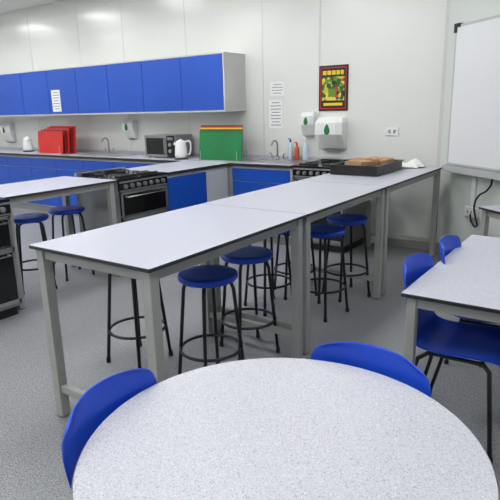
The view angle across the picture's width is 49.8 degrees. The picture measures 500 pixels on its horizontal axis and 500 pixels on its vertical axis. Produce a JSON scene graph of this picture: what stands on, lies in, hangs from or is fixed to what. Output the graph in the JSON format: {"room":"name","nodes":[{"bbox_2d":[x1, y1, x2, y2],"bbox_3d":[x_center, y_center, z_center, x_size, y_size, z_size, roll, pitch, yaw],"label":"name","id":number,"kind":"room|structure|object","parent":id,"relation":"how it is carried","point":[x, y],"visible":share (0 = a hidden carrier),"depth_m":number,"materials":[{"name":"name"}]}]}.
{"room":"school cooking classroom","nodes":[
{"label":"school cooking classroom","id":0,"kind":"room"},
{"bbox_2d":[0,0,63,13],"bbox_3d":[-2.601,-2.478,3.066,12.900,0.100,8.400,9,18,34],"label":"ceiling","id":1,"kind":"structure","parent":0,"point":[6,6],"depth_m":8.20,"materials":[{"name":"paint"}]},
{"bbox_2d":[0,0,446,242],"bbox_3d":[-1.751,-2.074,7.805,9.140,3.120,0.100,9,18,34],"label":"wall","id":2,"kind":"structure","parent":0,"point":[393,50],"depth_m":6.24,"materials":[{"name":"white paint"}]},
{"bbox_2d":[0,123,15,142],"bbox_3d":[-4.272,-2.062,9.469,0.290,0.346,0.126,9,18,34],"label":"soap dispenser","id":3,"kind":"object","parent":2,"relation":"attached to","point":[7,130],"visible":1,"depth_m":9.41,"materials":[{"name":"white plastic"}]},
{"bbox_2d":[26,12,40,130],"bbox_3d":[-3.536,-2.787,8.820,0.008,2.170,0.002,9,18,34],"label":"trim","id":4,"kind":"structure","parent":2,"relation":"attached to","point":[26,12],"depth_m":8.69,"materials":[{"name":"white plastic"}]},
{"bbox_2d":[75,4,89,148],"bbox_3d":[-2.540,-2.636,8.149,0.008,2.170,0.002,9,18,34],"label":"trim","id":5,"kind":"structure","parent":2,"relation":"attached to","point":[75,4],"depth_m":8.05,"materials":[{"name":"white plastic"}]},
{"bbox_2d":[0,52,245,116],"bbox_3d":[-2.617,-2.353,8.011,5.938,0.663,0.430,9,18,34],"label":"upper cabinet","id":6,"kind":"object","parent":2,"relation":"attached to","point":[215,81],"visible":1,"depth_m":7.00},
{"bbox_2d":[51,90,61,111],"bbox_3d":[-2.867,-2.206,7.960,0.200,0.310,0.003,9,18,34],"label":"paper","id":7,"kind":"object","parent":6,"relation":"attached to","point":[56,102],"visible":1,"depth_m":7.96,"materials":[{"name":"grey paper"}]},
{"bbox_2d":[119,0,131,149],"bbox_3d":[-1.767,-2.518,7.627,0.008,2.170,0.002,9,18,34],"label":"trim","id":8,"kind":"structure","parent":2,"relation":"attached to","point":[119,0],"depth_m":7.50,"materials":[{"name":"white plastic"}]},
{"bbox_2d":[122,120,137,139],"bbox_3d":[-1.736,-1.730,7.744,0.200,0.276,0.126,9,18,34],"label":"soap dispenser","id":9,"kind":"object","parent":2,"relation":"attached to","point":[130,130],"visible":1,"depth_m":7.70,"materials":[{"name":"white plastic"}]},
{"bbox_2d":[183,0,189,125],"bbox_3d":[-0.821,-2.374,6.989,0.008,2.170,0.002,9,18,34],"label":"trim","id":10,"kind":"structure","parent":2,"relation":"attached to","point":[183,0],"depth_m":6.89,"materials":[{"name":"white plastic"}]},
{"bbox_2d":[261,0,264,153],"bbox_3d":[0.149,-2.227,6.335,0.008,2.170,0.002,9,18,34],"label":"trim","id":11,"kind":"structure","parent":2,"relation":"attached to","point":[261,0],"depth_m":6.35,"materials":[{"name":"white plastic"}]},
{"bbox_2d":[269,99,282,127],"bbox_3d":[0.306,-1.614,6.390,0.190,0.330,0.003,9,18,34],"label":"paper","id":12,"kind":"object","parent":2,"relation":"attached to","point":[275,106],"visible":1,"depth_m":6.39,"materials":[{"name":"grey paper"}]},
{"bbox_2d":[270,81,284,95],"bbox_3d":[0.320,-1.887,6.304,0.200,0.160,0.003,9,18,34],"label":"paper","id":13,"kind":"object","parent":2,"relation":"attached to","point":[276,88],"visible":1,"depth_m":6.30,"materials":[{"name":"grey paper"}]},
{"bbox_2d":[300,112,316,136],"bbox_3d":[0.661,-1.423,6.112,0.170,0.276,0.126,9,18,34],"label":"soap dispenser","id":14,"kind":"object","parent":2,"relation":"attached to","point":[307,119],"visible":0.94,"depth_m":6.07,"materials":[{"name":"white plastic"}]},
{"bbox_2d":[318,0,320,155],"bbox_3d":[0.766,-2.133,5.918,0.008,2.170,0.002,9,18,34],"label":"trim","id":15,"kind":"structure","parent":2,"relation":"attached to","point":[320,0],"depth_m":5.91,"materials":[{"name":"white plastic"}]},
{"bbox_2d":[315,117,346,150],"bbox_3d":[0.888,-1.280,5.957,0.330,0.366,0.176,9,18,34],"label":"paper towel dispenser","id":16,"kind":"object","parent":2,"relation":"attached to","point":[330,132],"visible":1,"depth_m":5.90,"materials":[{"name":"white plastic"}]},
{"bbox_2d":[319,64,348,110],"bbox_3d":[0.913,-1.775,5.902,0.350,0.480,0.014,9,18,34],"label":"poster","id":17,"kind":"object","parent":2,"relation":"attached to","point":[333,79],"visible":1,"depth_m":5.89,"materials":[{"name":"multicoloured paper"}]},
{"bbox_2d":[385,127,398,135],"bbox_3d":[1.488,-1.243,5.640,0.140,0.085,0.015,9,18,34],"label":"wall socket","id":18,"kind":"object","parent":2,"relation":"attached to","point":[390,131],"visible":1,"depth_m":5.63,"materials":[{"name":"white plastic"}]},
{"bbox_2d":[387,238,429,249],"bbox_3d":[1.698,-0.077,5.817,0.520,0.099,0.014,9,18,34],"label":"baseboard","id":19,"kind":"structure","parent":2,"relation":"attached to","point":[390,241],"depth_m":5.80,"materials":[{"name":"grey metal"}]},
{"bbox_2d":[0,207,499,499],"bbox_3d":[-2.525,0.637,3.881,12.900,0.100,8.400,9,18,34],"label":"floor","id":20,"kind":"structure","parent":0,"point":[31,428],"depth_m":3.60,"materials":[{"name":"plastic"}]},
{"bbox_2d":[0,198,21,319],"bbox_3d":[-2.148,0.078,3.947,0.666,0.930,0.604,9,18,34],"label":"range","id":21,"kind":"object","parent":20,"relation":"on","point":[10,290],"visible":1,"depth_m":3.97,"materials":[{"name":"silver metal"}]},
{"bbox_2d":[13,213,57,293],"bbox_3d":[-1.897,0.019,4.709,0.354,0.645,0.354,-8,16,-22],"label":"bar stool","id":22,"kind":"object","parent":20,"relation":"on","point":[26,218],"visible":0.62,"depth_m":4.59,"materials":[{"name":"blue plastic"}]},
{"bbox_2d":[0,176,118,309],"bbox_3d":[-1.806,-0.120,4.731,0.744,0.900,1.094,9,18,34],"label":"work table","id":23,"kind":"object","parent":20,"relation":"on","point":[64,186],"visible":0.65,"depth_m":4.58,"materials":[{"name":"grey laminate"}]},
{"bbox_2d":[48,205,94,280],"bbox_3d":[-1.688,-0.075,5.050,0.353,0.645,0.353,-11,18,-33],"label":"bar stool","id":24,"kind":"object","parent":20,"relation":"on","point":[69,209],"visible":0.67,"depth_m":4.93,"materials":[{"name":"blue plastic"}]},
{"bbox_2d":[62,368,156,487],"bbox_3d":[-0.179,0.760,1.420,0.488,0.796,0.422,5,16,22],"label":"chair","id":25,"kind":"object","parent":20,"relation":"on","point":[103,398],"visible":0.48,"depth_m":1.41,"materials":[{"name":"blue plastic"}]},
{"bbox_2d":[74,167,168,232],"bbox_3d":[-1.234,-0.319,5.376,0.666,0.930,0.634,9,18,34],"label":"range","id":26,"kind":"object","parent":20,"relation":"on","point":[138,194],"visible":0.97,"depth_m":5.14,"materials":[{"name":"silver metal"}]},
{"bbox_2d":[106,273,172,367],"bbox_3d":[-0.693,0.366,3.273,0.353,0.645,0.353,5,16,23],"label":"bar stool","id":27,"kind":"object","parent":20,"relation":"on","point":[138,337],"visible":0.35,"depth_m":3.25,"materials":[{"name":"black metal"}]},
{"bbox_2d":[29,204,306,416],"bbox_3d":[-0.342,0.320,2.909,0.784,0.900,1.266,9,18,34],"label":"work table","id":28,"kind":"object","parent":20,"relation":"on","point":[149,249],"visible":0.74,"depth_m":2.61,"materials":[{"name":"grey laminate"}]},
{"bbox_2d":[0,146,353,244],"bbox_3d":[-2.148,-0.815,7.338,7.320,0.940,1.641,9,18,34],"label":"base cabinets","id":29,"kind":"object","parent":20,"relation":"on","point":[189,182],"depth_m":6.26,"materials":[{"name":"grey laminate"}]},
{"bbox_2d":[23,136,33,151],"bbox_3d":[-3.637,-1.742,8.824,0.170,0.250,0.196,2,15,12],"label":"electric kettle","id":30,"kind":"object","parent":29,"relation":"on","point":[27,142],"visible":1,"depth_m":8.76,"materials":[{"name":"white plastic"}]},
{"bbox_2d":[38,126,75,153],"bbox_3d":[-2.955,-1.678,8.192,0.730,0.409,0.240,9,18,34],"label":"cutting boards","id":31,"kind":"object","parent":29,"relation":"on","point":[53,139],"visible":1,"depth_m":8.09,"materials":[{"name":"red plastic"}]},
{"bbox_2d":[80,137,135,156],"bbox_3d":[-2.066,-1.486,7.715,0.780,0.241,0.400,9,18,34],"label":"sink","id":32,"kind":"object","parent":29,"relation":"in","point":[109,154],"visible":1,"depth_m":7.82,"materials":[{"name":"silver metal"}]},
{"bbox_2d":[144,134,192,157],"bbox_3d":[-1.089,-1.380,7.123,0.520,0.290,0.396,9,18,34],"label":"microwave","id":33,"kind":"object","parent":29,"relation":"on","point":[156,145],"visible":0.91,"depth_m":7.00,"materials":[{"name":"silver metal"}]},
{"bbox_2d":[173,139,191,159],"bbox_3d":[-0.853,-1.260,6.719,0.196,0.250,0.170,9,18,36],"label":"electric kettle","id":34,"kind":"object","parent":29,"relation":"on","point":[180,145],"visible":1,"depth_m":6.68,"materials":[{"name":"white plastic"}]},
{"bbox_2d":[189,125,252,161],"bbox_3d":[-0.357,-1.281,6.437,0.770,0.407,0.274,9,18,34],"label":"cutting boards","id":35,"kind":"object","parent":29,"relation":"on","point":[216,142],"visible":1,"depth_m":6.35,"materials":[{"name":"green plastic"}]},
{"bbox_2d":[244,140,315,164],"bbox_3d":[0.336,-1.121,6.095,0.730,0.241,0.400,9,18,34],"label":"sink","id":36,"kind":"object","parent":29,"relation":"in","point":[277,160],"visible":0.96,"depth_m":6.17,"materials":[{"name":"silver metal"}]},
{"bbox_2d":[288,138,292,159],"bbox_3d":[0.473,-1.184,6.314,0.063,0.246,0.060,9,18,34],"label":"spray bottle","id":37,"kind":"object","parent":29,"relation":"on","point":[290,146],"visible":1,"depth_m":6.29,"materials":[{"name":"plastic"}]},
{"bbox_2d":[294,142,298,159],"bbox_3d":[0.545,-1.152,6.265,0.063,0.206,0.060,9,18,34],"label":"bottle","id":38,"kind":"object","parent":29,"relation":"on","point":[296,150],"visible":0.97,"depth_m":6.25,"materials":[{"name":"orange plastic"}]},
{"bbox_2d":[302,137,307,159],"bbox_3d":[0.635,-1.168,6.196,0.069,0.267,0.066,9,18,34],"label":"spray bottle","id":39,"kind":"object","parent":29,"relation":"on","point":[305,145],"visible":0.9,"depth_m":6.18,"materials":[{"name":"plastic"}]},
{"bbox_2d":[177,265,244,374],"bbox_3d":[-0.220,0.433,2.973,0.354,0.645,0.354,-10,17,-31],"label":"bar stool","id":40,"kind":"object","parent":20,"relation":"on","point":[201,276],"visible":0.88,"depth_m":2.90,"materials":[{"name":"blue plastic"}]},
{"bbox_2d":[219,246,279,360],"bbox_3d":[-0.012,0.323,3.372,0.354,0.645,0.354,-8,16,-22],"label":"bar stool","id":41,"kind":"object","parent":20,"relation":"on","point":[248,255],"visible":0.88,"depth_m":3.28,"materials":[{"name":"blue plastic"}]},
{"bbox_2d":[244,230,290,315],"bbox_3d":[0.142,0.130,4.098,0.354,0.645,0.354,-13,18,-37],"label":"bar stool","id":42,"kind":"object","parent":20,"relation":"on","point":[248,278],"visible":0.41,"depth_m":4.07,"materials":[{"name":"black metal"}]},
{"bbox_2d":[71,358,499,499],"bbox_3d":[0.080,0.810,1.355,0.940,0.719,0.940,9,18,34],"label":"round table","id":43,"kind":"object","parent":20,"relation":"on","point":[262,428],"visible":1,"depth_m":1.28,"materials":[{"name":"laminate"}]},
{"bbox_2d":[203,180,388,354],"bbox_3d":[0.383,0.038,3.920,0.784,0.900,1.271,9,18,34],"label":"work table","id":44,"kind":"object","parent":20,"relation":"on","point":[315,199],"visible":0.66,"depth_m":3.64,"materials":[{"name":"grey laminate"}]},
{"bbox_2d":[274,221,317,299],"bbox_3d":[0.370,0.041,4.415,0.354,0.645,0.354,-4,15,-9],"label":"bar stool","id":45,"kind":"object","parent":20,"relation":"on","point":[313,271],"visible":0.34,"depth_m":4.34,"materials":[{"name":"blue metal"}]},
{"bbox_2d":[293,158,365,252],"bbox_3d":[0.873,-0.499,5.868,0.604,0.930,0.666,9,18,34],"label":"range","id":46,"kind":"object","parent":20,"relation":"on","point":[305,170],"visible":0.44,"depth_m":5.68,"materials":[{"name":"silver metal"}]},
{"bbox_2d":[310,224,348,322],"bbox_3d":[0.534,0.155,3.963,0.353,0.645,0.353,-11,18,-33],"label":"bar stool","id":47,"kind":"object","parent":20,"relation":"on","point":[320,231],"visible":0.78,"depth_m":3.87,"materials":[{"name":"blue plastic"}]},
{"bbox_2d":[322,213,370,301],"bbox_3d":[0.779,0.051,4.339,0.354,0.645,0.354,-9,17,-27],"label":"bar stool","id":48,"kind":"object","parent":20,"relation":"on","point":[345,219],"visible":0.93,"depth_m":4.25,"materials":[{"name":"blue plastic"}]},
{"bbox_2d":[310,342,430,397],"bbox_3d":[0.251,0.721,1.561,0.413,0.780,0.479,10,18,36],"label":"chair","id":49,"kind":"object","parent":20,"relation":"on","point":[373,358],"visible":0.23,"depth_m":1.64,"materials":[{"name":"blue plastic"}]},
{"bbox_2d":[301,166,441,295],"bbox_3d":[1.165,-0.266,5.011,0.784,0.900,1.470,9,18,34],"label":"work table","id":50,"kind":"object","parent":20,"relation":"on","point":[398,179],"visible":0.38,"depth_m":4.73,"materials":[{"name":"grey laminate"}]},
{"bbox_2d":[329,156,403,176],"bbox_3d":[1.085,-0.786,4.983,0.470,0.119,0.670,9,18,34],"label":"tray","id":51,"kind":"object","parent":50,"relation":"on","point":[375,166],"visible":1,"depth_m":4.81,"materials":[{"name":"plastic"}]},
{"bbox_2d":[402,158,425,168],"bbox_3d":[1.570,-0.856,5.272,0.283,0.078,0.302,9,18,34],"label":"tea towel","id":52,"kind":"object","parent":50,"relation":"on","point":[415,163],"visible":0.82,"depth_m":5.21,"materials":[{"name":"fabric"}]},
{"bbox_2d":[401,235,499,364],"bbox_3d":[1.308,0.438,2.660,0.744,0.720,1.244,9,18,34],"label":"table","id":53,"kind":"object","parent":20,"relation":"on","point":[468,283],"visible":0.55,"depth_m":2.34,"materials":[{"name":"grey laminate"}]},
{"bbox_2d":[403,253,499,463],"bbox_3d":[0.944,0.452,2.477,0.493,0.804,0.426,9,18,34],"label":"chair","id":54,"kind":"object","parent":20,"relation":"on","point":[442,338],"visible":0.77,"depth_m":2.46,"materials":[{"name":"blue plastic"}]},
{"bbox_2d":[430,235,499,393],"bbox_3d":[1.230,0.354,2.824,0.493,0.804,0.426,8,17,31],"label":"chair","id":55,"kind":"object","parent":20,"relation":"on","point":[447,244],"visible":0.35,"depth_m":2.83,"materials":[{"name":"blue plastic"}]},
{"bbox_2d":[479,205,499,235],"bbox_3d":[2.163,0.134,3.745,0.484,0.720,1.194,-5,15,-14],"label":"table","id":56,"kind":"object","parent":20,"relation":"on","point":[493,211],"visible":0.44,"depth_m":4.12,"materials":[{"name":"grey laminate"}]},
{"bbox_2d":[436,0,499,242],"bbox_3d":[2.595,-0.924,3.005,0.100,3.120,4.909,-5,15,-14],"label":"wall","id":57,"kind":"structure","parent":0,"point":[455,188],"depth_m":5.11,"materials":[{"name":"white paint"}]},
{"bbox_2d":[435,242,439,253],"bbox_3d":[2.571,0.538,3.386,0.016,0.099,4.839,-5,15,-14],"label":"baseboard","id":58,"kind":"structure","parent":57,"relation":"attached to","point":[437,249],"depth_m":5.57,"materials":[{"name":"grey metal"}]},
{"bbox_2d":[436,0,450,166],"bbox_3d":[1.893,-1.502,5.280,0.040,3.120,0.011,9,18,34],"label":"trim","id":59,"kind":"structure","parent":57,"relation":"attached to","point":[448,1],"depth_m":5.24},
{"bbox_2d":[442,14,499,179],"bbox_3d":[2.126,-1.217,4.279,0.106,1.335,1.760,-5,15,-14],"label":"whiteboard","id":60,"kind":"object","parent":57,"relation":"attached to","point":[474,124],"visible":1,"depth_m":4.75,"materials":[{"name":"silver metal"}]},
{"bbox_2d":[469,179,492,227],"bbox_3d":[2.063,-0.423,4.827,0.036,0.472,0.277,-5,15,-14],"label":"cable","id":61,"kind":"object","parent":60,"relation":"hanging from","point":[491,183],"visible":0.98,"depth_m":4.88,"materials":[{"name":"black rubber"}]},
{"bbox_2d":[464,176,478,217],"bbox_3d":[2.051,-0.498,4.965,0.037,0.390,0.160,-5,15,-14],"label":"wall socket","id":62,"kind":"object","parent":57,"relation":"attached to","point":[468,210],"visible":0.8,"depth_m":4.96,"materials":[{"name":"white plastic"}]}
]}

